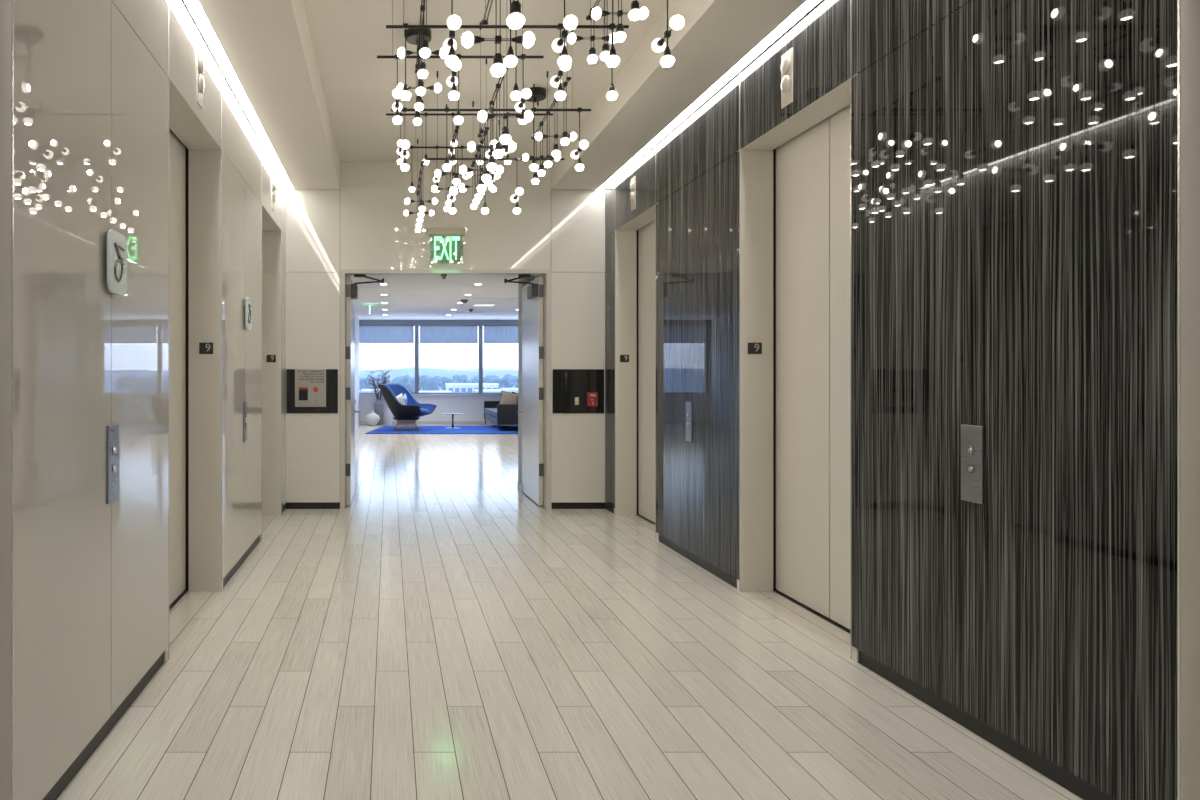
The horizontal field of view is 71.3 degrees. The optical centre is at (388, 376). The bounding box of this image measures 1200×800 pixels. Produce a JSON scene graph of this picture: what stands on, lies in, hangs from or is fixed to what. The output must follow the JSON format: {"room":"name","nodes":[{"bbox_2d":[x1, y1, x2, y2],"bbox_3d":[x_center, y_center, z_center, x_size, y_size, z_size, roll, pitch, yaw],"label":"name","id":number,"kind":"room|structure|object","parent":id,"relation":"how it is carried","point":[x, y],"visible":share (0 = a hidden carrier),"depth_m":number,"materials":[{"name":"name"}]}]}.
{"room":"lobby","nodes":[
{"label":"lobby","id":0,"kind":"room"},
{"bbox_2d":[14,0,285,799],"bbox_3d":[-1.160,-0.370,2.620,0.200,3.460,11.240,0,0,0],"label":"wall","id":1,"kind":"structure","parent":0,"point":[91,81],"depth_m":2.92,"materials":[{"name":"paint"}]},
{"bbox_2d":[0,0,10,799],"bbox_3d":[-1.216,-0.055,1.640,0.308,2.870,1.420,0,0,0],"label":"door","id":2,"kind":"structure","parent":1,"relation":"in","point":[5,5],"depth_m":2.25,"materials":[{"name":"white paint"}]},
{"bbox_2d":[106,424,118,503],"bbox_3d":[-1.052,0.330,3.055,0.016,0.292,0.112,0,0,0],"label":"panel","id":3,"kind":"object","parent":1,"relation":"attached to","point":[112,431],"visible":1,"depth_m":3.04,"materials":[{"name":"silver metal"}]},
{"bbox_2d":[11,0,221,799],"bbox_3d":[-1.069,-0.290,4.450,0.022,3.300,6.852,0,0,0],"label":"trim","id":4,"kind":"structure","parent":1,"relation":"attached to","point":[12,1],"depth_m":2.25,"materials":[{"name":"silver metal"}]},
{"bbox_2d":[107,230,126,295],"bbox_3d":[-1.043,-0.435,3.060,0.034,0.236,0.200,0,0,0],"label":"wall sign","id":5,"kind":"object","parent":1,"relation":"attached to","point":[116,241],"visible":1,"depth_m":3.04,"materials":[{"name":"white plastic"}]},
{"bbox_2d":[42,504,284,799],"bbox_3d":[-1.071,1.327,2.620,0.003,0.067,11.228,0,0,0],"label":"baseboard","id":6,"kind":"structure","parent":1,"relation":"attached to","point":[66,778],"depth_m":3.07,"materials":[{"name":"black rubber"}]},
{"bbox_2d":[164,76,222,662],"bbox_3d":[-1.216,-0.055,4.463,0.308,2.870,1.415,0,0,0],"label":"door","id":7,"kind":"structure","parent":1,"relation":"in","point":[194,155],"depth_m":5.07,"materials":[{"name":"beige metal"}]},
{"bbox_2d":[199,343,212,353],"bbox_3d":[-1.158,-0.182,5.067,0.088,0.072,0.006,0,0,0],"label":"number plate","id":8,"kind":"object","parent":7,"relation":"attached to","point":[204,348],"visible":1,"depth_m":5.07,"materials":[{"name":"black plastic"}]},
{"bbox_2d":[196,47,204,108],"bbox_3d":[-1.047,-1.665,4.463,0.026,0.300,0.120,0,0,0],"label":"lantern","id":9,"kind":"object","parent":1,"relation":"attached to","point":[200,67],"visible":1,"depth_m":4.43,"materials":[{"name":"silver metal"}]},
{"bbox_2d":[243,402,246,441],"bbox_3d":[-1.052,0.330,5.870,0.016,0.292,0.112,0,0,0],"label":"panel","id":10,"kind":"object","parent":1,"relation":"attached to","point":[244,403],"visible":1,"depth_m":5.82,"materials":[{"name":"silver metal"}]},
{"bbox_2d":[245,297,251,329],"bbox_3d":[-1.043,-0.468,5.920,0.034,0.236,0.200,0,0,0],"label":"wall sign","id":11,"kind":"object","parent":1,"relation":"attached to","point":[248,305],"visible":1,"depth_m":5.89,"materials":[{"name":"white plastic"}]},
{"bbox_2d":[260,205,281,540],"bbox_3d":[-1.216,-0.055,7.272,0.308,2.870,1.395,0,0,0],"label":"door","id":12,"kind":"structure","parent":1,"relation":"in","point":[271,233],"depth_m":7.87,"materials":[{"name":"beige metal"}]},
{"bbox_2d":[267,355,275,361],"bbox_3d":[-1.158,-0.182,7.867,0.088,0.072,0.006,0,0,0],"label":"number plate","id":13,"kind":"object","parent":12,"relation":"attached to","point":[270,358],"visible":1,"depth_m":7.87,"materials":[{"name":"black plastic"}]},
{"bbox_2d":[271,176,275,211],"bbox_3d":[-1.047,-1.665,7.272,0.026,0.300,0.120,0,0,0],"label":"lantern","id":14,"kind":"object","parent":1,"relation":"attached to","point":[273,186],"visible":1,"depth_m":7.22,"materials":[{"name":"white glass"}]},
{"bbox_2d":[355,313,358,429],"bbox_3d":[-0.948,-0.140,21.090,0.185,3.000,3.780,0,0,0],"label":"wall","id":15,"kind":"structure","parent":0,"point":[356,317],"depth_m":21.05,"materials":[{"name":"white paint"}]},
{"bbox_2d":[359,320,517,324],"bbox_3d":[1.680,-1.570,23.035,12.960,0.140,0.130,0,0,0],"label":"trim","id":16,"kind":"structure","parent":15,"relation":"attached to","point":[361,322],"depth_m":22.97,"materials":[{"name":"grey metal"}]},
{"bbox_2d":[359,395,500,420],"bbox_3d":[1.680,0.945,23.100,12.960,0.830,0.200,0,0,0],"label":"wall","id":17,"kind":"structure","parent":0,"point":[471,406],"depth_m":23.00,"materials":[{"name":"white paint"}]},
{"bbox_2d":[359,325,414,393],"bbox_3d":[-0.180,-0.505,23.060,1.840,1.990,0.120,0,0,0],"label":"window","id":18,"kind":"structure","parent":17,"relation":"in","point":[414,325],"depth_m":23.02,"materials":[{"name":"grey metal"}]},
{"bbox_2d":[359,325,413,342],"bbox_3d":[-0.120,-1.236,23.005,1.680,0.522,0.046,0,0,0],"label":"roller shade","id":19,"kind":"object","parent":18,"relation":"attached to","point":[367,333],"visible":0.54,"depth_m":23.02,"materials":[{"name":"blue fabric"}]},
{"bbox_2d":[359,394,500,394],"bbox_3d":[1.680,0.510,23.050,12.960,0.040,0.220,0,0,0],"label":"trim","id":20,"kind":"structure","parent":17,"relation":"on","point":[359,394],"depth_m":22.94,"materials":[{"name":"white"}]},
{"bbox_2d":[415,325,478,393],"bbox_3d":[1.660,-0.505,23.060,1.840,1.990,0.120,0,0,0],"label":"window","id":21,"kind":"structure","parent":17,"relation":"in","point":[416,326],"depth_m":23.00,"materials":[{"name":"grey metal"}]},
{"bbox_2d":[420,325,477,342],"bbox_3d":[1.720,-1.236,23.005,1.680,0.522,0.046,0,0,0],"label":"roller shade","id":22,"kind":"object","parent":21,"relation":"attached to","point":[428,333],"visible":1,"depth_m":23.02,"materials":[{"name":"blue fabric"}]},
{"bbox_2d":[478,325,517,393],"bbox_3d":[3.500,-0.505,23.060,1.840,1.990,0.120,0,0,0],"label":"window","id":23,"kind":"structure","parent":17,"relation":"in","point":[480,327],"depth_m":23.00,"materials":[{"name":"grey metal"}]},
{"bbox_2d":[484,325,517,342],"bbox_3d":[3.560,-1.236,23.005,1.680,0.522,0.046,0,0,0],"label":"roller shade","id":24,"kind":"object","parent":23,"relation":"attached to","point":[492,333],"visible":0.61,"depth_m":23.02,"materials":[{"name":"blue fabric"}]},
{"bbox_2d":[350,275,517,319],"bbox_3d":[1.680,-1.765,15.845,13.200,0.250,14.910,0,0,0],"label":"ceiling","id":25,"kind":"structure","parent":0,"point":[409,297],"depth_m":16.50,"materials":[{"name":"white paint"}]},
{"bbox_2d":[471,304,495,305],"bbox_3d":[2.150,-1.635,18.200,0.520,0.010,0.520,0,0,0],"label":"recessed light","id":26,"kind":"object","parent":25,"relation":"in","point":[473,304],"visible":1,"depth_m":18.24,"materials":[{"name":"white paint"}]},
{"bbox_2d":[285,162,605,508],"bbox_3d":[0.583,-0.540,8.320,3.685,3.800,0.160,0,0,0],"label":"wall","id":27,"kind":"structure","parent":0,"point":[363,224],"depth_m":8.24,"materials":[{"name":"beige paint"}]},
{"bbox_2d":[286,369,337,412],"bbox_3d":[-0.791,0.147,8.223,0.530,0.452,0.041,0,0,0],"label":"panel","id":28,"kind":"object","parent":27,"relation":"attached to","point":[307,390],"visible":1,"depth_m":8.23,"materials":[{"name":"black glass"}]},
{"bbox_2d":[340,269,550,508],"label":"door","id":29,"kind":"structure","parent":27,"relation":"in","point":[534,352],"depth_m":8.40,"materials":[{"name":"grey paint"}]},
{"bbox_2d":[286,502,604,508],"bbox_3d":[0.583,1.327,8.254,3.285,0.066,0.012,0,0,0],"label":"baseboard","id":30,"kind":"structure","parent":27,"relation":"attached to","point":[289,505],"depth_m":8.25,"materials":[{"name":"black rubber"}]},
{"bbox_2d":[428,228,464,263],"bbox_3d":[0.590,-1.343,8.197,0.380,0.365,0.085,0,0,0],"label":"exit sign","id":31,"kind":"object","parent":27,"relation":"attached to","point":[437,233],"visible":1,"depth_m":8.19,"materials":[{"name":"green plastic"}]},
{"bbox_2d":[552,369,603,413],"bbox_3d":[1.949,0.150,8.202,0.530,0.458,0.084,0,0,0],"label":"panel","id":32,"kind":"object","parent":27,"relation":"attached to","point":[573,390],"visible":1,"depth_m":8.23,"materials":[{"name":"black glass"}]},
{"bbox_2d":[199,0,805,189],"bbox_3d":[0.583,-2.145,2.635,3.685,0.430,11.270,0,0,0],"label":"ceiling","id":33,"kind":"structure","parent":0,"point":[311,72],"depth_m":5.51,"materials":[{"name":"white paint"}]},
{"bbox_2d":[183,0,294,189],"bbox_3d":[-1.014,-2.005,2.620,0.083,0.150,11.240,0,0,0],"label":"linear light","id":34,"kind":"object","parent":33,"relation":"attached to","point":[195,8],"visible":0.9,"depth_m":5.21,"materials":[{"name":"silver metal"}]},
{"bbox_2d":[377,0,684,231],"bbox_3d":[0.609,-1.667,4.745,1.442,1.098,5.519,0,0,0],"label":"chandelier","id":35,"kind":"object","parent":33,"relation":"hanging from","point":[420,35],"visible":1,"depth_m":4.47,"materials":[{"name":"black paint"}]},
{"bbox_2d":[419,62,425,69],"bbox_3d":[0.181,-1.669,4.300,0.036,0.038,0.036,0,0,0],"label":"socket","id":36,"kind":"object","parent":35,"relation":"attached to","point":[422,66],"depth_m":4.28,"materials":[{"name":"black paint"}]},
{"bbox_2d":[421,40,428,48],"bbox_3d":[0.181,-1.669,4.020,0.036,0.038,0.036,0,0,0],"label":"socket","id":37,"kind":"object","parent":35,"relation":"attached to","point":[425,44],"depth_m":4.01,"materials":[{"name":"black paint"}]},
{"bbox_2d":[432,50,439,55],"bbox_3d":[0.251,-1.742,4.300,0.040,0.029,0.030,0,0,0],"label":"socket","id":38,"kind":"object","parent":35,"relation":"attached to","point":[437,52],"depth_m":4.29,"materials":[{"name":"black paint"}]},
{"bbox_2d":[447,38,453,46],"bbox_3d":[0.264,-1.435,3.420,0.029,0.030,0.040,0,0,0],"label":"socket","id":39,"kind":"object","parent":35,"relation":"attached to","point":[449,39],"depth_m":3.43,"materials":[{"name":"black paint"}]},
{"bbox_2d":[449,46,455,55],"bbox_3d":[0.264,-1.365,3.350,0.029,0.040,0.030,0,0,0],"label":"socket","id":40,"kind":"object","parent":35,"relation":"attached to","point":[451,52],"depth_m":3.34,"materials":[{"name":"black paint"}]},
{"bbox_2d":[451,83,456,90],"bbox_3d":[0.333,-1.485,4.100,0.029,0.040,0.030,0,0,0],"label":"socket","id":41,"kind":"object","parent":35,"relation":"attached to","point":[453,88],"depth_m":4.09,"materials":[{"name":"black paint"}]},
{"bbox_2d":[473,36,484,43],"bbox_3d":[0.335,-1.252,2.970,0.040,0.029,0.030,0,0,0],"label":"socket","id":42,"kind":"object","parent":35,"relation":"attached to","point":[476,39],"depth_m":2.96,"materials":[{"name":"black paint"}]},
{"bbox_2d":[487,113,494,118],"bbox_3d":[0.502,-1.281,3.930,0.040,0.029,0.030,0,0,0],"label":"socket","id":43,"kind":"object","parent":35,"relation":"attached to","point":[489,116],"depth_m":3.92,"materials":[{"name":"black paint"}]},
{"bbox_2d":[493,53,502,64],"bbox_3d":[0.405,-1.179,2.970,0.036,0.038,0.036,0,0,0],"label":"socket","id":44,"kind":"object","parent":35,"relation":"attached to","point":[497,58],"depth_m":2.96,"materials":[{"name":"black paint"}]},
{"bbox_2d":[495,142,501,149],"bbox_3d":[0.572,-1.208,4.190,0.036,0.038,0.036,0,0,0],"label":"socket","id":45,"kind":"object","parent":35,"relation":"attached to","point":[498,146],"depth_m":4.18,"materials":[{"name":"black paint"}]},
{"bbox_2d":[502,126,508,134],"bbox_3d":[0.572,-1.208,3.930,0.036,0.038,0.036,0,0,0],"label":"socket","id":46,"kind":"object","parent":35,"relation":"attached to","point":[505,130],"depth_m":3.92,"materials":[{"name":"black paint"}]},
{"bbox_2d":[507,46,513,55],"bbox_3d":[0.509,-1.365,3.350,0.029,0.040,0.030,0,0,0],"label":"socket","id":47,"kind":"object","parent":35,"relation":"attached to","point":[510,52],"depth_m":3.34,"materials":[{"name":"black paint"}]},
{"bbox_2d":[510,1,520,13],"bbox_3d":[0.405,-1.179,2.560,0.036,0.038,0.036,0,0,0],"label":"socket","id":48,"kind":"object","parent":35,"relation":"attached to","point":[515,7],"depth_m":2.55,"materials":[{"name":"black paint"}]},
{"bbox_2d":[513,83,518,90],"bbox_3d":[0.651,-1.485,4.100,0.029,0.040,0.030,0,0,0],"label":"socket","id":49,"kind":"object","parent":35,"relation":"attached to","point":[515,88],"depth_m":4.09,"materials":[{"name":"black paint"}]},
{"bbox_2d":[511,35,522,43],"bbox_3d":[0.475,-1.252,2.970,0.040,0.029,0.030,0,0,0],"label":"socket","id":50,"kind":"object","parent":35,"relation":"attached to","point":[518,39],"depth_m":2.96,"materials":[{"name":"black paint"}]},
{"bbox_2d":[515,113,523,118],"bbox_3d":[0.642,-1.281,3.930,0.040,0.029,0.030,0,0,0],"label":"socket","id":51,"kind":"object","parent":35,"relation":"attached to","point":[521,116],"depth_m":3.92,"materials":[{"name":"black paint"}]},
{"bbox_2d":[557,83,562,90],"bbox_3d":[0.878,-1.485,4.100,0.029,0.040,0.030,0,0,0],"label":"socket","id":52,"kind":"object","parent":35,"relation":"attached to","point":[560,88],"depth_m":4.09,"materials":[{"name":"black paint"}]},
{"bbox_2d":[557,38,563,46],"bbox_3d":[0.735,-1.435,3.420,0.029,0.030,0.040,0,0,0],"label":"socket","id":53,"kind":"object","parent":35,"relation":"attached to","point":[560,42],"depth_m":3.42,"materials":[{"name":"black paint"}]},
{"bbox_2d":[561,46,567,55],"bbox_3d":[0.735,-1.365,3.350,0.029,0.040,0.030,0,0,0],"label":"socket","id":54,"kind":"object","parent":35,"relation":"attached to","point":[564,52],"depth_m":3.34,"materials":[{"name":"black paint"}]},
{"bbox_2d":[589,47,595,54],"bbox_3d":[1.113,-1.779,4.376,0.036,0.038,0.036,0,0,0],"label":"socket","id":55,"kind":"object","parent":35,"relation":"attached to","point":[592,51],"depth_m":4.36,"materials":[{"name":"black paint"}]},
{"bbox_2d":[602,44,608,51],"bbox_3d":[1.113,-1.689,4.110,0.036,0.038,0.036,0,0,0],"label":"socket","id":56,"kind":"object","parent":35,"relation":"attached to","point":[605,48],"depth_m":4.10,"materials":[{"name":"black paint"}]},
{"bbox_2d":[601,10,609,16],"bbox_3d":[1.043,-1.752,3.855,0.040,0.029,0.030,0,0,0],"label":"socket","id":57,"kind":"object","parent":35,"relation":"attached to","point":[603,13],"depth_m":3.85,"materials":[{"name":"black paint"}]},
{"bbox_2d":[609,83,614,90],"bbox_3d":[1.143,-1.485,4.100,0.029,0.040,0.030,0,0,0],"label":"socket","id":58,"kind":"object","parent":35,"relation":"attached to","point":[612,88],"depth_m":4.09,"materials":[{"name":"black paint"}]},
{"bbox_2d":[609,46,615,55],"bbox_3d":[0.937,-1.365,3.350,0.029,0.040,0.030,0,0,0],"label":"socket","id":59,"kind":"object","parent":35,"relation":"attached to","point":[612,52],"depth_m":3.34,"materials":[{"name":"black paint"}]},
{"bbox_2d":[616,23,623,32],"bbox_3d":[1.113,-1.679,3.855,0.036,0.038,0.036,0,0,0],"label":"socket","id":60,"kind":"object","parent":35,"relation":"attached to","point":[620,27],"depth_m":3.84,"materials":[{"name":"black paint"}]},
{"bbox_2d":[631,0,638,9],"bbox_3d":[1.113,-1.679,3.620,0.036,0.038,0.036,0,0,0],"label":"socket","id":61,"kind":"object","parent":35,"relation":"attached to","point":[635,4],"depth_m":3.61,"materials":[{"name":"black paint"}]},
{"bbox_2d":[657,38,664,46],"bbox_3d":[1.166,-1.435,3.420,0.029,0.030,0.040,0,0,0],"label":"socket","id":62,"kind":"object","parent":35,"relation":"attached to","point":[660,41],"depth_m":3.43,"materials":[{"name":"black paint"}]},
{"bbox_2d":[664,46,670,55],"bbox_3d":[1.166,-1.365,3.350,0.029,0.040,0.030,0,0,0],"label":"socket","id":63,"kind":"object","parent":35,"relation":"attached to","point":[667,52],"depth_m":3.34,"materials":[{"name":"black paint"}]},
{"bbox_2d":[599,0,821,189],"bbox_3d":[2.179,-2.005,2.620,0.083,0.150,11.240,0,0,0],"label":"linear light","id":64,"kind":"object","parent":33,"relation":"attached to","point":[807,6],"visible":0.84,"depth_m":5.21,"materials":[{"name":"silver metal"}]},
{"bbox_2d":[518,275,543,500],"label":"door","id":65,"kind":"structure","parent":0,"point":[532,277],"depth_m":9.58,"materials":[{"name":"white paint"}]},
{"bbox_2d":[359,421,523,492],"bbox_3d":[1.680,1.315,16.195,12.960,0.090,13.610,0,0,0],"label":"baseboard","id":66,"kind":"structure","parent":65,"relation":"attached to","point":[519,485],"depth_m":22.99,"materials":[{"name":"grey paint"}]},
{"bbox_2d":[57,424,1082,799],"bbox_3d":[1.700,1.460,10.000,13.800,0.200,26.600,0,0,0],"label":"floor","id":67,"kind":"structure","parent":0,"point":[445,632],"depth_m":3.68,"materials":[{"name":"beige wood"}]},
{"bbox_2d":[365,411,379,425],"bbox_3d":[-0.460,1.153,22.300,0.424,0.415,0.424,0,0,0],"label":"vase","id":68,"kind":"object","parent":67,"relation":"on","point":[372,418],"visible":1,"depth_m":22.16,"materials":[{"name":"white ceramic"}]},
{"bbox_2d":[374,399,383,424],"bbox_3d":[-0.290,0.995,22.720,0.274,0.730,0.274,0,0,0],"label":"vase","id":69,"kind":"object","parent":67,"relation":"on","point":[378,404],"visible":0.9,"depth_m":22.61,"materials":[{"name":"grey ceramic"}]},
{"bbox_2d":[367,369,391,398],"bbox_3d":[-0.285,0.426,22.730,0.756,1.340,0.403,0,0,3],"label":"bouquet","id":70,"kind":"object","parent":69,"relation":"in","point":[384,381],"visible":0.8,"depth_m":22.68,"materials":[{"name":"brown plant"}]},
{"bbox_2d":[384,409,391,424],"bbox_3d":[-0.030,1.130,22.720,0.220,0.460,0.220,0,0,0],"label":"vase","id":71,"kind":"object","parent":67,"relation":"on","point":[387,414],"visible":0.88,"depth_m":22.64,"materials":[{"name":"grey ceramic"}]},
{"bbox_2d":[365,426,517,433],"bbox_3d":[1.590,1.351,20.510,4.320,0.018,2.980,0,0,0],"label":"area rug","id":72,"kind":"object","parent":67,"relation":"on","point":[384,429],"visible":0.64,"depth_m":20.07,"materials":[{"name":"blue carpet"}]},
{"bbox_2d":[378,384,436,429],"bbox_3d":[0.377,0.759,20.380,1.380,1.151,1.200,0,0,25],"label":"lounge chair","id":73,"kind":"object","parent":72,"relation":"on","point":[413,410],"visible":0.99,"depth_m":20.12,"materials":[{"name":"blue fabric"}]},
{"bbox_2d":[396,393,405,404],"bbox_3d":[0.247,0.640,20.219,0.469,0.469,0.120,0,0,-35],"label":"throw cushion","id":74,"kind":"object","parent":73,"relation":"on","point":[399,397],"visible":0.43,"depth_m":20.20,"materials":[{"name":"white fabric"}]},
{"bbox_2d":[420,408,427,414],"bbox_3d":[0.549,0.876,20.299,0.925,0.175,0.777,0,0,25],"label":"seat cushion","id":75,"kind":"object","parent":73,"relation":"on","point":[424,411],"depth_m":20.04,"materials":[{"name":"blue fabric"}]},
{"bbox_2d":[443,413,462,428],"bbox_3d":[1.675,1.147,21.000,0.540,0.389,0.540,0,0,0],"label":"side table","id":76,"kind":"object","parent":72,"relation":"on","point":[452,414],"visible":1,"depth_m":20.92,"materials":[{"name":"white metal"}]},
{"bbox_2d":[484,401,517,430],"bbox_3d":[3.260,0.922,21.250,1.140,0.840,2.840,0,0,0],"label":"sofa","id":77,"kind":"object","parent":72,"relation":"on","point":[500,414],"visible":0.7,"depth_m":19.83,"materials":[{"name":"grey fabric"}]},
{"bbox_2d":[485,408,496,415],"bbox_3d":[3.040,0.955,21.900,0.700,0.165,1.300,0,0,0],"label":"seat cushion","id":78,"kind":"object","parent":77,"relation":"on","point":[487,410],"depth_m":21.85,"materials":[{"name":"grey fabric"}]},
{"bbox_2d":[490,410,496,417],"bbox_3d":[3.040,0.955,20.595,0.700,0.165,1.300,0,0,0],"label":"seat cushion","id":79,"kind":"object","parent":77,"relation":"on","point":[493,413],"depth_m":20.70,"materials":[{"name":"grey fabric"}]},
{"bbox_2d":[499,391,517,403],"bbox_3d":[3.020,0.600,20.120,0.550,0.512,0.244,0,0,10],"label":"throw cushion","id":80,"kind":"object","parent":77,"relation":"on","point":[506,397],"visible":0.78,"depth_m":20.08,"materials":[{"name":"beige fabric"}]},
{"bbox_2d":[605,0,1176,799],"bbox_3d":[2.325,-0.370,2.620,0.200,3.460,11.240,0,0,0],"label":"wall","id":81,"kind":"structure","parent":0,"point":[1014,162],"depth_m":2.95,"materials":[{"name":"black laminate"}]},
{"bbox_2d":[630,176,635,211],"bbox_3d":[2.212,-1.665,7.272,0.026,0.300,0.120,0,0,0],"label":"lantern","id":82,"kind":"object","parent":81,"relation":"attached to","point":[633,180],"visible":1,"depth_m":7.24,"materials":[{"name":"beige glass"}]},
{"bbox_2d":[614,205,658,540],"bbox_3d":[2.381,-0.055,7.272,0.308,2.870,1.395,0,0,0],"label":"door","id":83,"kind":"structure","parent":81,"relation":"in","point":[634,240],"depth_m":7.87,"materials":[{"name":"white paint"}]},
{"bbox_2d":[620,355,628,361],"bbox_3d":[2.317,-0.182,7.867,0.088,0.072,0.006,0,0,0],"label":"number plate","id":84,"kind":"object","parent":83,"relation":"attached to","point":[623,358],"visible":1,"depth_m":7.87,"materials":[{"name":"black plastic"}]},
{"bbox_2d":[686,402,691,441],"bbox_3d":[2.217,0.330,5.920,0.016,0.292,0.112,0,0,0],"label":"panel","id":85,"kind":"object","parent":81,"relation":"attached to","point":[688,404],"visible":1,"depth_m":5.90,"materials":[{"name":"silver metal"}]},
{"bbox_2d":[781,47,792,108],"bbox_3d":[2.212,-1.665,4.463,0.026,0.300,0.120,0,0,0],"label":"lantern","id":86,"kind":"object","parent":81,"relation":"attached to","point":[786,58],"visible":1,"depth_m":4.44,"materials":[{"name":"beige"}]},
{"bbox_2d":[737,74,858,662],"bbox_3d":[2.381,-0.055,4.463,0.308,2.870,1.415,0,0,0],"label":"door","id":87,"kind":"structure","parent":81,"relation":"in","point":[795,176],"depth_m":4.76,"materials":[{"name":"white paint"}]},
{"bbox_2d":[748,343,761,353],"bbox_3d":[2.317,-0.182,5.067,0.088,0.072,0.006,0,0,0],"label":"number plate","id":88,"kind":"object","parent":87,"relation":"attached to","point":[753,348],"visible":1,"depth_m":5.07,"materials":[{"name":"black plastic"}]},
{"bbox_2d":[606,503,1116,799],"bbox_3d":[2.236,1.327,2.620,0.003,0.067,11.228,0,0,0],"label":"baseboard","id":89,"kind":"structure","parent":81,"relation":"attached to","point":[1069,781],"depth_m":3.08,"materials":[{"name":"black metal"}]},
{"bbox_2d":[655,0,1180,799],"bbox_3d":[2.234,-0.290,4.450,0.022,3.300,6.852,0,0,0],"label":"trim","id":90,"kind":"structure","parent":81,"relation":"attached to","point":[1178,1],"depth_m":2.26,"materials":[{"name":"silver metal"}]},
{"bbox_2d":[961,424,983,503],"bbox_3d":[2.217,0.330,3.045,0.016,0.292,0.112,0,0,0],"label":"panel","id":91,"kind":"object","parent":81,"relation":"attached to","point":[972,436],"visible":1,"depth_m":3.04,"materials":[{"name":"silver metal"}]},
{"bbox_2d":[1181,0,1199,799],"bbox_3d":[2.381,-0.055,1.640,0.308,2.870,1.420,0,0,0],"label":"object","id":92,"kind":"structure","parent":81,"relation":"in","point":[1190,9],"depth_m":2.25,"materials":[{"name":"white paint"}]},
{"label":"outside","id":93,"kind":"structure","parent":0,"visible":0},
{"bbox_3d":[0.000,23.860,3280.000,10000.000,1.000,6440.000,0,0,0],"label":"ground","id":94,"kind":"structure","parent":93,"visible":0},
{"bbox_2d":[359,378,367,389],"bbox_3d":[-39.073,12.142,1157.426,20.748,22.436,22.481,0,0,-5],"label":"tree","id":95,"kind":"object","parent":94,"relation":"on","point":[362,382],"visible":0.7,"depth_m":1154.28,"materials":[{"name":"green plant"}]},
{"bbox_2d":[366,380,376,388],"bbox_3d":[-21.175,13.669,1041.738,17.924,19.382,19.422,0,0,15],"label":"tree","id":96,"kind":"object","parent":94,"relation":"on","point":[369,386],"visible":0.58,"depth_m":1034.94,"materials":[{"name":"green plant"}]},
{"bbox_2d":[396,377,411,389],"bbox_3d":[19.238,11.917,1018.577,21.407,22.886,21.502,0,0,6],"label":"tree","id":97,"kind":"object","parent":94,"relation":"on","point":[404,382],"visible":0.62,"depth_m":1011.95,"materials":[{"name":"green plant"}]},
{"bbox_2d":[409,380,420,391],"bbox_3d":[32.312,13.305,1057.750,18.893,20.110,18.810,0,0,43],"label":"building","id":98,"kind":"structure","parent":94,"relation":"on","point":[412,382],"depth_m":1053.81,"materials":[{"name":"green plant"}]},
{"bbox_2d":[420,377,435,390],"bbox_3d":[52.336,11.949,1076.866,22.090,22.823,22.744,0,0,-43],"label":"tree","id":99,"kind":"object","parent":94,"relation":"on","point":[431,383],"visible":0.69,"depth_m":1070.66,"materials":[{"name":"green plant"}]},
{"bbox_2d":[442,379,453,389],"bbox_3d":[83.963,12.844,1152.371,19.449,21.031,21.074,0,0,25],"label":"tree","id":100,"kind":"object","parent":94,"relation":"on","point":[444,381],"visible":0.34,"depth_m":1151.18,"materials":[{"name":"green plant"}]},
{"bbox_2d":[453,375,467,382],"bbox_3d":[134.437,9.364,1503.635,28.048,27.992,25.885,0,0,13],"label":"tree","id":101,"kind":"object","parent":94,"relation":"on","point":[461,378],"visible":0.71,"depth_m":1494.84,"materials":[{"name":"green plant"}]},
{"bbox_2d":[445,383,498,391],"bbox_3d":[93.000,15.310,900.000,57.200,16.100,31.200,0,0,0],"label":"building","id":102,"kind":"structure","parent":94,"relation":"on","point":[454,387],"depth_m":885.01,"materials":[{"name":"grey concrete"}]},
{"bbox_2d":[474,389,501,391],"bbox_3d":[104.000,18.310,840.000,27.200,10.100,19.200,0,0,0],"label":"building","id":103,"kind":"structure","parent":94,"relation":"on","point":[475,390],"depth_m":830.99,"materials":[{"name":"grey concrete"}]},
{"bbox_2d":[493,378,509,388],"bbox_3d":[142.353,12.335,1015.208,22.095,22.050,20.391,0,0,6],"label":"tree","id":104,"kind":"object","parent":94,"relation":"on","point":[505,381],"visible":0.67,"depth_m":1012.69,"materials":[{"name":"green plant"}]},
{"bbox_2d":[500,388,517,391],"bbox_3d":[140.000,17.810,880.000,33.200,11.100,25.200,0,0,0],"label":"building","id":105,"kind":"structure","parent":94,"relation":"on","point":[502,389],"depth_m":867.90,"materials":[{"name":"grey concrete"}]},
{"bbox_2d":[502,374,517,381],"bbox_3d":[206.799,9.112,1378.668,28.397,28.496,27.581,0,0,-28],"label":"tree","id":106,"kind":"object","parent":94,"relation":"on","point":[512,378],"visible":0.39,"depth_m":1369.40,"materials":[{"name":"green plant"}]},
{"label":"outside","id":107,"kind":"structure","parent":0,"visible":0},
{"bbox_2d":[359,368,512,370],"bbox_3d":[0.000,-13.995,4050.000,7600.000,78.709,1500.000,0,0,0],"label":"hillside","id":108,"kind":"structure","parent":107,"point":[484,369],"depth_m":4233.52,"materials":[{"name":"green plant"}]},
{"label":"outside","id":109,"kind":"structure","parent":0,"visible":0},
{"bbox_2d":[359,367,517,380],"bbox_3d":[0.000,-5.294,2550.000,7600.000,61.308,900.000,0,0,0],"label":"hillside","id":110,"kind":"structure","parent":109,"point":[431,372],"depth_m":2529.80,"materials":[{"name":"green plant"}]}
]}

